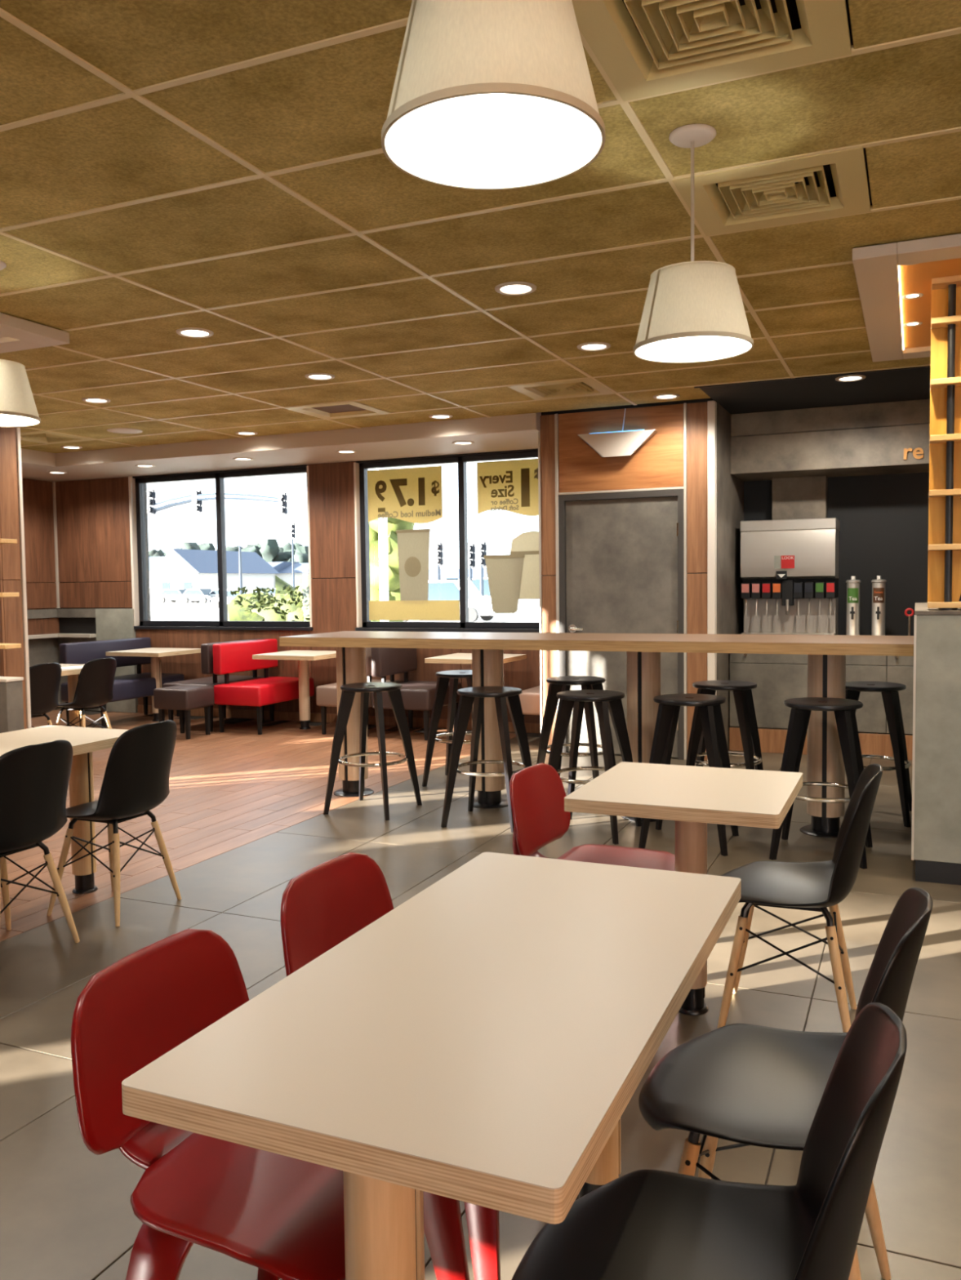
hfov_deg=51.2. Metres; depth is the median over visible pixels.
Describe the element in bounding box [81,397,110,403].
recessed light
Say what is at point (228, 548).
tree
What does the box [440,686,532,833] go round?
bar stool
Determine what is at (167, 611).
ground
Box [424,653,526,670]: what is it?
dining table
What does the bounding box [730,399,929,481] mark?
wall
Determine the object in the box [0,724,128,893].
dining table
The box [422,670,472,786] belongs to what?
bar stool
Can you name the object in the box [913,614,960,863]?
wall
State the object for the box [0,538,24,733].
screen
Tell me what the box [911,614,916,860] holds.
trim
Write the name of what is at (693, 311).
pendant lamp
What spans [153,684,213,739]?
ottoman
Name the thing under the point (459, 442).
recessed light
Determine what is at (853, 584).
dispenser
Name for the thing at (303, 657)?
dining table
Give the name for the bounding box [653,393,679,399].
recessed light
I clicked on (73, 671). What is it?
dining table
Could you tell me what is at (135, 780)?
shell chair
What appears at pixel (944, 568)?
shelving unit
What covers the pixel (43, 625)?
wall
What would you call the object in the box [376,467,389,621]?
post
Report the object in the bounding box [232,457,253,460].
recessed light
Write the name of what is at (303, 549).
tree
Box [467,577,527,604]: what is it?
parked car
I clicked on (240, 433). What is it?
recessed light
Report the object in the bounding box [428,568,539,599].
building
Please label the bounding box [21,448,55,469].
soffit
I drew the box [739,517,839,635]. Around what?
dispenser
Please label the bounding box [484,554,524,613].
decal
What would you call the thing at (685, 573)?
door frame
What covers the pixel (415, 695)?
bench
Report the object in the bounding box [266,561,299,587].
building
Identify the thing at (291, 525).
traffic signal
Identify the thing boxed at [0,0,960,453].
ceiling
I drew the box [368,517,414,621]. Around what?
tree
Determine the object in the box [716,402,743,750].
wall
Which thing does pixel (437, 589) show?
parked car
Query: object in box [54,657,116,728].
shell chair
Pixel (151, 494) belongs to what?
traffic signal
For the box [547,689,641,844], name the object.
bar stool
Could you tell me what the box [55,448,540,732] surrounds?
wall
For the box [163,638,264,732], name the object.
bench
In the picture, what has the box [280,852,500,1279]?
chair
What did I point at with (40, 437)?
ceiling vent
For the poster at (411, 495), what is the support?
attached to the window at (361, 522)
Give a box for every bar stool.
[323,682,422,820]
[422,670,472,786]
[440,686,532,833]
[536,675,615,779]
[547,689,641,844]
[638,693,738,856]
[685,680,763,770]
[768,697,872,869]
[844,680,911,827]
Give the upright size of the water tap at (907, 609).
0.260 m
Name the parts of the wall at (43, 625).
panel, panel, concrete panel, concrete panel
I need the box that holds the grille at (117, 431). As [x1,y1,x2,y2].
[109,429,139,433]
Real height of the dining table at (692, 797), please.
0.740 m
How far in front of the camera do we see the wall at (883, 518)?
8.43 m
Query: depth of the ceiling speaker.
8.63 m
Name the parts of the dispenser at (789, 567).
lever, lever, lever, lever, ice lever, splash panel, lever, lever, lever, lever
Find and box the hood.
[740,528,839,579]
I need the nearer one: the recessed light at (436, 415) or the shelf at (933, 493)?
the shelf at (933, 493)
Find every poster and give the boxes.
[367,465,442,523]
[368,600,459,620]
[476,458,538,515]
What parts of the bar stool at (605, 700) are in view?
leg, leg, seat, leg, leg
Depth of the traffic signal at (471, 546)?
49.60 m
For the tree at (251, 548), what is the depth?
231.38 m
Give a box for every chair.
[0,739,79,942]
[29,662,61,727]
[46,720,181,927]
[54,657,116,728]
[71,928,469,1279]
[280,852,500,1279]
[509,763,675,871]
[511,1002,906,1279]
[638,887,932,1279]
[717,763,883,1032]
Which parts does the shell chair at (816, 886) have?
leg, leg, mount plate, shell seat, leg, leg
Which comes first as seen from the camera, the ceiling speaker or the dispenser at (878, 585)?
the dispenser at (878, 585)
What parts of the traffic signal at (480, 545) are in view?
post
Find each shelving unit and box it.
[0,426,26,728]
[927,275,960,610]
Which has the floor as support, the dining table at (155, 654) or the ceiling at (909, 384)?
the dining table at (155, 654)
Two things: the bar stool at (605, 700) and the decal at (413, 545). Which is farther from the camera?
the decal at (413, 545)
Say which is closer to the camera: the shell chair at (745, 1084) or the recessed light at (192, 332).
the shell chair at (745, 1084)
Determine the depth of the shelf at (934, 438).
4.52 m
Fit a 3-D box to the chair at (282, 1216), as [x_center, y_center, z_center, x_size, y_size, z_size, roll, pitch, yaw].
[-0.360,0.928,1.713,0.567,0.748,0.503,1,3,22]
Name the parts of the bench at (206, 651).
leg, leg, seat, post, leg, backrest, post, leg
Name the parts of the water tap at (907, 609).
stem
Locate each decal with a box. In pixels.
[395,528,430,600]
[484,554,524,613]
[510,530,539,599]
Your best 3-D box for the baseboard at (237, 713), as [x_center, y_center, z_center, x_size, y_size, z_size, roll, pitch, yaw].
[-1.469,0.796,10.179,5.130,0.090,0.012,1,3,23]
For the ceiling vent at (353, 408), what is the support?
in the ceiling at (222, 167)
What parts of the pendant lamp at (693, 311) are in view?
rod, lamp shade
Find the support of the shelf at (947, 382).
attached to the shelving unit at (944, 568)
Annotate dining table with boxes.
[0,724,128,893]
[59,663,84,727]
[105,647,200,721]
[121,852,741,1279]
[252,649,336,729]
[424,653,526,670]
[564,761,802,1015]
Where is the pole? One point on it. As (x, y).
(239, 547)
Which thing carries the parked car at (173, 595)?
on the ground
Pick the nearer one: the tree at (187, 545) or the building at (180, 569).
the building at (180, 569)
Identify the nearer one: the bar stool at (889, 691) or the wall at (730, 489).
the bar stool at (889, 691)
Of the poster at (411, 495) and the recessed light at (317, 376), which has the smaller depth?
the recessed light at (317, 376)
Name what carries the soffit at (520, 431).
attached to the wall at (93, 516)
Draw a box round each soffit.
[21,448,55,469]
[22,412,541,481]
[852,233,960,361]
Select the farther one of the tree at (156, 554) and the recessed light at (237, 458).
the tree at (156, 554)
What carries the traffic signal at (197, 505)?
attached to the signal mast
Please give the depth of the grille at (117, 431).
8.67 m
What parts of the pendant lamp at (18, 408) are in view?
lamp shade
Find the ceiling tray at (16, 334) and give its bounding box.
[0,312,69,353]
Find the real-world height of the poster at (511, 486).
0.526 m
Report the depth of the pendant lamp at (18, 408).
4.15 m
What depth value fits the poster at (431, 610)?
9.86 m
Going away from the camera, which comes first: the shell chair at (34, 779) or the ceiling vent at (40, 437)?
the shell chair at (34, 779)
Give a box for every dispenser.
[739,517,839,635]
[845,576,860,635]
[871,575,886,635]
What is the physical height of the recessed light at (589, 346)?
0.010 m
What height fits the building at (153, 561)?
6.200 m
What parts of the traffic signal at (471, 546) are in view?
post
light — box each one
[47,471,66,474]
[60,445,82,448]
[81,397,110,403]
[134,464,155,467]
[176,327,213,337]
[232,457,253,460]
[235,431,257,435]
[304,373,334,380]
[335,449,356,453]
[428,413,452,418]
[452,440,474,444]
[494,281,536,295]
[577,342,610,351]
[577,408,657,457]
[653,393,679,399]
[835,374,865,382]
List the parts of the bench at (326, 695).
leg, seat, backrest, post, post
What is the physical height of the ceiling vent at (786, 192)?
0.116 m
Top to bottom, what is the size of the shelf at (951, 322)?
0.026 m
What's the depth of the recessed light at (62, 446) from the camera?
9.63 m
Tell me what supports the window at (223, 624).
in the wall at (93, 516)
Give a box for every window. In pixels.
[128,465,312,631]
[353,450,539,632]
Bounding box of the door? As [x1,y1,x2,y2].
[558,488,684,759]
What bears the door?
attached to the wall at (658, 463)
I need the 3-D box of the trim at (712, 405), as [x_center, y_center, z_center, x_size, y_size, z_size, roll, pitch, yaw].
[1.774,-0.437,7.691,0.057,2.750,0.072,1,3,23]
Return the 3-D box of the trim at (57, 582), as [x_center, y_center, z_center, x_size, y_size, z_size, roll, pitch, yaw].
[-4.883,-1.091,11.544,0.040,1.450,0.030,1,3,23]
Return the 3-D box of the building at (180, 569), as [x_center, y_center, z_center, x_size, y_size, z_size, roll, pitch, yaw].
[-32.988,-8.097,125.724,7.600,6.200,16.200,1,3,23]
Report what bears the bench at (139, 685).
on the floor
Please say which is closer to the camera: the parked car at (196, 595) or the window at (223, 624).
the window at (223, 624)
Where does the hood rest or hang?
attached to the dispenser at (789, 567)
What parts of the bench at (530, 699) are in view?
seat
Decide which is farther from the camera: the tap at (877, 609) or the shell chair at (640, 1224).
the tap at (877, 609)
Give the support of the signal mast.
on the ground
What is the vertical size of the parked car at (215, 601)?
1.450 m
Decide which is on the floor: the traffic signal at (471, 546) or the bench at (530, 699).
the bench at (530, 699)
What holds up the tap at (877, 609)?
on the dispenser at (878, 585)
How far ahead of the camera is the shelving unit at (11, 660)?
7.13 m
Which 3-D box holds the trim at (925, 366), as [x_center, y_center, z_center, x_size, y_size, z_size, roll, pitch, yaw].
[3.628,-1.765,6.113,4.640,0.048,0.020,1,3,23]
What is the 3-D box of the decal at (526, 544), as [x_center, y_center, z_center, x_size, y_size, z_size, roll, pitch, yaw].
[0.492,-0.697,9.344,0.460,0.635,0.006,1,3,23]
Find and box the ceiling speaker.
[106,427,142,433]
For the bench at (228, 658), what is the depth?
9.65 m
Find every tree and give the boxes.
[148,548,164,555]
[152,551,160,556]
[182,542,200,550]
[198,542,215,550]
[226,543,263,551]
[227,542,262,558]
[241,546,260,555]
[244,542,302,555]
[259,538,279,561]
[271,551,292,561]
[282,546,308,561]
[287,551,308,563]
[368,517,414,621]
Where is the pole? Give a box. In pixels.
[238,546,242,594]
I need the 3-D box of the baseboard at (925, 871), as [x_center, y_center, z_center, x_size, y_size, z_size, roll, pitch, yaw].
[3.685,1.031,4.746,2.988,0.100,1.573,1,3,23]
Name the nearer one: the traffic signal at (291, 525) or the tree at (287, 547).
the traffic signal at (291, 525)
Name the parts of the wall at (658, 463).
panel, panel, panel, panel, panel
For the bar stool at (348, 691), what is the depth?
6.12 m
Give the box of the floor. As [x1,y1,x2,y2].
[0,709,960,1279]
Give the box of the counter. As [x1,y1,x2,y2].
[728,653,913,760]
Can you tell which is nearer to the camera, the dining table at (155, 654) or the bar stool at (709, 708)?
the bar stool at (709, 708)
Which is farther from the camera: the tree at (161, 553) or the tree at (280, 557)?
the tree at (161, 553)
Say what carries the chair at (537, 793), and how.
on the floor
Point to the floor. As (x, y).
(241, 817)
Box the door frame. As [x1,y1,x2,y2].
[554,403,687,759]
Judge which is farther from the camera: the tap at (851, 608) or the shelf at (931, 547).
the tap at (851, 608)
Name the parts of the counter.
panel, panel, panel, panel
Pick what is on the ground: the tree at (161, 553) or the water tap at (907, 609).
the tree at (161, 553)
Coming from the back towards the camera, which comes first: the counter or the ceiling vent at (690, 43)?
the counter
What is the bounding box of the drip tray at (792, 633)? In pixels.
[741,632,835,635]
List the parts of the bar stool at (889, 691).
leg, leg, seat, leg, leg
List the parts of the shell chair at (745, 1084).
leg, leg, shell seat, leg, leg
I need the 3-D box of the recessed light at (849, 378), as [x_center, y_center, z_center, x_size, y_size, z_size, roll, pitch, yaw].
[2.491,-1.761,6.759,0.194,0.010,0.194,1,3,23]
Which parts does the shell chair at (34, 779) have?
leg, leg, mount plate, shell seat, leg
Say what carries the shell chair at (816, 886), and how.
on the floor
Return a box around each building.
[148,555,164,599]
[149,548,279,601]
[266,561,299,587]
[275,562,308,587]
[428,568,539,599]
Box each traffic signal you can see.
[146,487,155,515]
[191,488,202,514]
[277,491,287,515]
[288,522,295,587]
[432,541,443,580]
[467,542,475,581]
[475,540,486,596]
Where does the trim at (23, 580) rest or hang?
attached to the shelving unit at (11, 660)
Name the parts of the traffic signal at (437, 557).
post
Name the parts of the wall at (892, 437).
panel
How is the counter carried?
on the floor
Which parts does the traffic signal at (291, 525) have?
post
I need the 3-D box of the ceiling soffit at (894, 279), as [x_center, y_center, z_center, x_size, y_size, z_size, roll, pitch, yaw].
[2.869,-1.634,4.698,2.005,0.048,2.130,1,3,23]
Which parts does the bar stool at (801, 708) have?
leg, leg, seat, leg, leg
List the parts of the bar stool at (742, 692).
leg, leg, seat, leg, leg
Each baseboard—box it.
[137,704,539,733]
[915,859,960,885]
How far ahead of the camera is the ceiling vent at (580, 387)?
7.09 m
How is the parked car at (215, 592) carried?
on the ground
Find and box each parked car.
[155,589,194,603]
[179,588,215,603]
[209,588,237,603]
[211,589,257,608]
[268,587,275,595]
[403,580,509,622]
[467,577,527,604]
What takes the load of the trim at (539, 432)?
attached to the wall at (93, 516)
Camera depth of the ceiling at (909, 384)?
7.26 m
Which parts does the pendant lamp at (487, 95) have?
lamp shade, bulb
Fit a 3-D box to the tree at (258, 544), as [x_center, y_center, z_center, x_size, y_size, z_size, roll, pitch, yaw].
[-53.064,-17.059,237.892,20.150,12.038,9.623,-2,4,-28]
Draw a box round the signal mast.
[150,493,281,511]
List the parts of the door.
lever handle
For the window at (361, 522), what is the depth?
9.72 m
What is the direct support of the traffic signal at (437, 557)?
on the ground
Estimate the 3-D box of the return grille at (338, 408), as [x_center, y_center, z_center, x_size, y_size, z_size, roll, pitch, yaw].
[-1.099,-1.812,7.799,0.430,0.010,0.430,1,3,23]
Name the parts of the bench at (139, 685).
leg, leg, backrest, seat, post, leg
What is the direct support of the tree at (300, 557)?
on the ground
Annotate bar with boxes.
[279,631,913,837]
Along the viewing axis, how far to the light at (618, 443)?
7.82 m
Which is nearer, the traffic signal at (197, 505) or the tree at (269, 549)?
the traffic signal at (197, 505)
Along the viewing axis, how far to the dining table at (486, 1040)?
1.43 m
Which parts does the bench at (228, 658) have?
leg, post, backrest, leg, seat, post, leg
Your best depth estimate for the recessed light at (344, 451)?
9.23 m
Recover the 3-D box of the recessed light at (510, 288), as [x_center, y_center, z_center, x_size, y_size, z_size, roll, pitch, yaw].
[0.163,-1.621,4.634,0.194,0.010,0.194,1,3,23]
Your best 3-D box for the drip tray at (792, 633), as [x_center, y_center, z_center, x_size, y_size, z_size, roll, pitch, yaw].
[2.549,-0.032,8.325,0.744,0.050,0.120,1,3,23]
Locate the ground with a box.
[150,599,539,622]
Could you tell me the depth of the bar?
5.82 m
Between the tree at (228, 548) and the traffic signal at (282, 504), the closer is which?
the traffic signal at (282, 504)
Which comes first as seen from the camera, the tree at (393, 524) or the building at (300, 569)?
the tree at (393, 524)
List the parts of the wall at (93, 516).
concrete panel, concrete panel, panel, panel, concrete panel, panel, panel, panel, panel, panel, panel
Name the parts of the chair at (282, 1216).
backrest, leg frame, seat, leg frame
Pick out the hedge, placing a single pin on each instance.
(289, 603)
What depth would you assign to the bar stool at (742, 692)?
5.96 m
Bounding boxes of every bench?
[59,637,183,727]
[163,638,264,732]
[212,639,314,734]
[315,647,403,737]
[370,647,461,740]
[519,685,540,735]
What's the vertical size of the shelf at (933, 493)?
0.026 m
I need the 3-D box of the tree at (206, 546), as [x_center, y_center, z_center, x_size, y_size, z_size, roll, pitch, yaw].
[-74.786,-17.557,246.915,19.192,12.565,11.166,0,3,11]
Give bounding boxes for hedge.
[227,575,309,621]
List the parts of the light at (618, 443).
panel, panel, cord, panel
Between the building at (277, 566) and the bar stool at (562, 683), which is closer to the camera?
the bar stool at (562, 683)
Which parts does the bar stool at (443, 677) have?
leg, leg, seat, leg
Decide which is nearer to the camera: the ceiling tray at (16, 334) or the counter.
the ceiling tray at (16, 334)
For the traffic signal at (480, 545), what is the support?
on the ground
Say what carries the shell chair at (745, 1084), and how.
on the floor
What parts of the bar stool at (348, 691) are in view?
leg, leg, seat, leg, leg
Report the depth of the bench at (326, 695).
9.30 m
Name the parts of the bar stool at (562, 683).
leg, leg, seat, leg, leg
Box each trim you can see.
[15,426,31,728]
[52,481,59,608]
[537,431,542,732]
[693,365,930,388]
[707,400,716,695]
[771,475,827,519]
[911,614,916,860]
[914,602,960,615]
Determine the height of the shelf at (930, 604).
0.026 m
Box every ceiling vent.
[20,431,96,444]
[284,400,391,419]
[506,377,615,400]
[571,0,851,101]
[671,146,870,235]
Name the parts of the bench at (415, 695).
post, backrest, post, leg, seat, leg, leg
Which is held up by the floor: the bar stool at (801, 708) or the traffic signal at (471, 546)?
the bar stool at (801, 708)
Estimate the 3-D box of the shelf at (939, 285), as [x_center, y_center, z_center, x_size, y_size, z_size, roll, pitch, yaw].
[2.492,-1.604,4.388,0.950,0.026,0.200,1,3,23]
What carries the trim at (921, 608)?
on the wall at (937, 762)
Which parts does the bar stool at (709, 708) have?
leg, leg, seat, leg, leg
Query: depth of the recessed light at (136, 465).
10.09 m
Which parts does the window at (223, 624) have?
pane, frame sill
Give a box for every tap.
[849,606,854,619]
[875,606,880,619]
[904,608,914,635]
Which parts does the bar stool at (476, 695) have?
leg, leg, seat, leg, leg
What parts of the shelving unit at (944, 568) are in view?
slat panel, slat panel, slat panel, slat panel, slat panel, slat panel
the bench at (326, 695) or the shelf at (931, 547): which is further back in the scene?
the bench at (326, 695)
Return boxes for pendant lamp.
[0,260,40,426]
[381,0,604,190]
[632,123,753,363]
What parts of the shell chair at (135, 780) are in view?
leg, leg, mount plate, leg, shell seat, leg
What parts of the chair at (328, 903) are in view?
backrest, leg frame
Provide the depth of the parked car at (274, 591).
101.78 m
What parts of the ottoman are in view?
leg, leg, seat, leg, leg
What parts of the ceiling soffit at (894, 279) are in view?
spot trim, spot trim, panel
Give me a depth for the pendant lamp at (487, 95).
1.55 m
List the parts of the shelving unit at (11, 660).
panel, panel, panel, panel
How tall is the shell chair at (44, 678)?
0.829 m
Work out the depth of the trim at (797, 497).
8.50 m
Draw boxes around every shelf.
[927,601,960,608]
[928,433,960,444]
[928,488,960,498]
[928,543,960,551]
[929,376,960,388]
[930,275,960,295]
[930,315,960,328]
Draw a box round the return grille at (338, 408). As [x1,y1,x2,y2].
[311,404,365,413]
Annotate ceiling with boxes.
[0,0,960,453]
[699,367,930,414]
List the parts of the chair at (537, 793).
backrest, seat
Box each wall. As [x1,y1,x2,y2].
[22,478,61,710]
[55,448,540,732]
[540,386,713,760]
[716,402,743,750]
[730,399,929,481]
[743,472,960,635]
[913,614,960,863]

